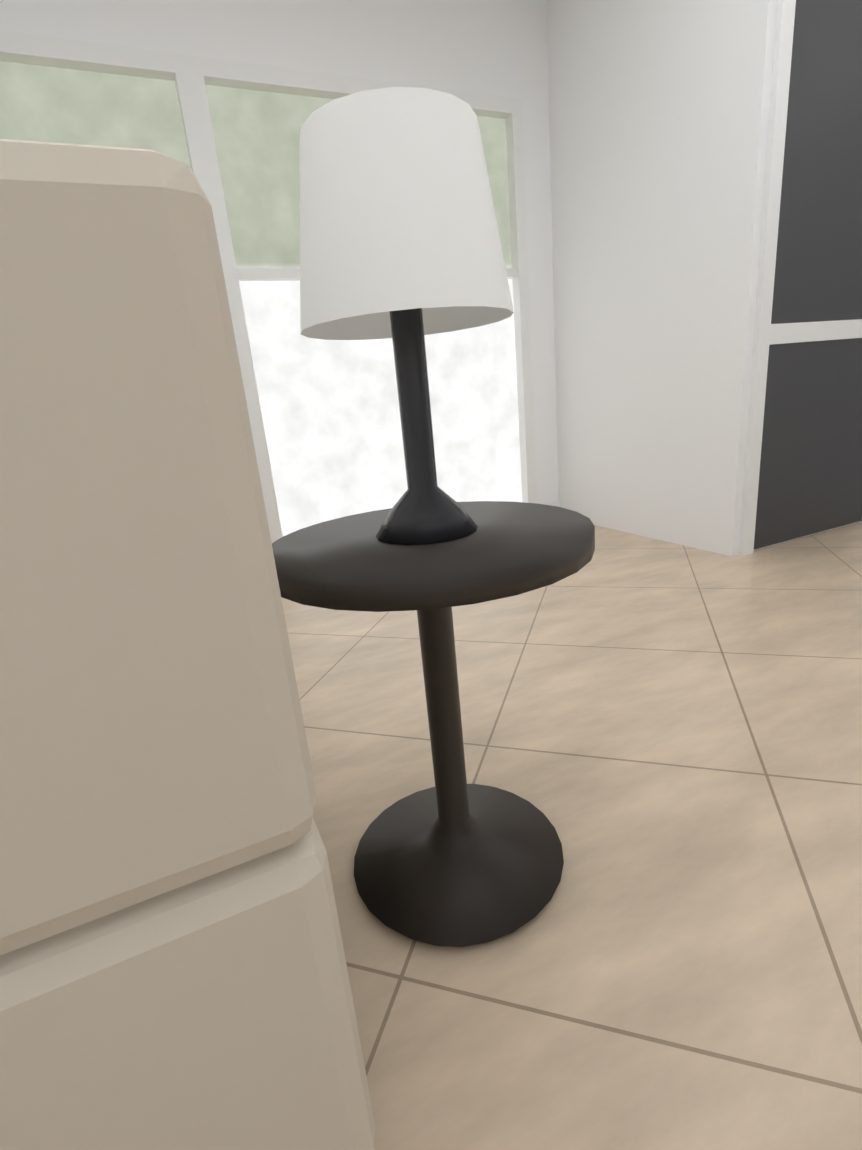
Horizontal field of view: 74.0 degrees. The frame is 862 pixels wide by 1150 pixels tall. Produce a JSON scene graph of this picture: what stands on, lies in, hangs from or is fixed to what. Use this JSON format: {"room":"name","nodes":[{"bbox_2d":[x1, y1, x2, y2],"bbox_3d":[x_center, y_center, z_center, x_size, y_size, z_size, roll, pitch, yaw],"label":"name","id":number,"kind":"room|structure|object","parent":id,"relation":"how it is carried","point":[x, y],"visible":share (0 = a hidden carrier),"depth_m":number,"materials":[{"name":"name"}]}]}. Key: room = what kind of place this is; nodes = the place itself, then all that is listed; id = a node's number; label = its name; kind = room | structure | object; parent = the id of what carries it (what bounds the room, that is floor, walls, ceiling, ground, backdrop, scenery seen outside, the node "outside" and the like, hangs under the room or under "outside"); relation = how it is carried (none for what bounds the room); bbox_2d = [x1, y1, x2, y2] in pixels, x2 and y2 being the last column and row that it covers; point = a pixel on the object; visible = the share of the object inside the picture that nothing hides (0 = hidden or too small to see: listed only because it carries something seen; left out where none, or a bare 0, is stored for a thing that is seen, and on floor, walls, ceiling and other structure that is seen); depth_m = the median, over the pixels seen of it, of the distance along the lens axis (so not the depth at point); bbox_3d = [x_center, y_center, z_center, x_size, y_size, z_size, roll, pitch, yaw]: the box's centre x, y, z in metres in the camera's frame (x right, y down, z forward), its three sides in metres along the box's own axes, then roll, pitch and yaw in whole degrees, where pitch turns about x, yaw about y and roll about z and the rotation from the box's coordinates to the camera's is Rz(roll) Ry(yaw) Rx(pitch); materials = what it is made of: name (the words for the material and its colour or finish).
{"room":"living room","nodes":[
{"label":"living room","id":0,"kind":"room"},
{"bbox_2d":[0,0,558,503],"bbox_3d":[-0.722,-1.224,2.466,2.950,2.460,0.120,-13,18,-22],"label":"wall","id":1,"kind":"structure","parent":0,"point":[488,46],"depth_m":2.42,"materials":[{"name":"white paint"}]},
{"bbox_2d":[0,30,536,542],"bbox_3d":[-0.640,-1.044,2.524,2.530,1.970,0.070,-13,18,-22],"label":"sliding window","id":2,"kind":"structure","parent":1,"relation":"in","point":[326,428],"depth_m":2.55,"materials":[{"name":"white"}]},
{"bbox_2d":[544,501,559,506],"bbox_3d":[3.215,1.049,-2.097,5.700,0.095,12.240,-13,18,-22],"label":"baseboard","id":3,"kind":"structure","parent":1,"relation":"attached to","point":[557,503],"depth_m":3.28,"materials":[{"name":"white"}]},
{"bbox_2d":[281,522,861,1149],"bbox_3d":[3.102,1.101,-1.932,6.200,0.080,13.000,-13,18,-22],"label":"floor","id":4,"kind":"structure","parent":0,"point":[665,738],"depth_m":0.92,"materials":[{"name":"tile"}]},
{"bbox_2d":[0,139,374,1149],"bbox_3d":[-0.669,0.175,0.638,0.900,0.860,0.900,-13,18,-22],"label":"sofa","id":5,"kind":"object","parent":4,"relation":"on","point":[174,975],"visible":1,"depth_m":0.34,"materials":[{"name":"beige fabric"}]},
{"bbox_2d":[272,501,594,946],"bbox_3d":[0.019,0.203,0.860,0.440,0.550,0.440,-13,18,-22],"label":"side table","id":6,"kind":"object","parent":4,"relation":"on","point":[452,858],"visible":0.81,"depth_m":0.82,"materials":[{"name":"black metal"}]},
{"bbox_2d":[299,87,513,544],"bbox_3d":[-0.026,-0.278,0.712,0.260,0.460,0.260,-13,18,-22],"label":"light","id":7,"kind":"object","parent":6,"relation":"on","point":[400,244],"visible":1,"depth_m":0.58,"materials":[{"name":"grey fabric"}]},
{"bbox_2d":[546,0,857,556],"bbox_3d":[2.092,-1.669,3.041,2.750,2.460,1.260,-13,18,-22],"label":"wall block","id":8,"kind":"object","parent":4,"relation":"on","point":[659,111],"visible":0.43,"depth_m":2.38,"materials":[{"name":"white paint"}]},
{"bbox_2d":[739,0,861,555],"bbox_3d":[1.551,-1.097,2.204,0.830,1.960,0.020,-13,18,-22],"label":"screen door","id":9,"kind":"structure","parent":8,"relation":"attached to","point":[803,470],"depth_m":2.15,"materials":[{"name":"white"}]}
]}

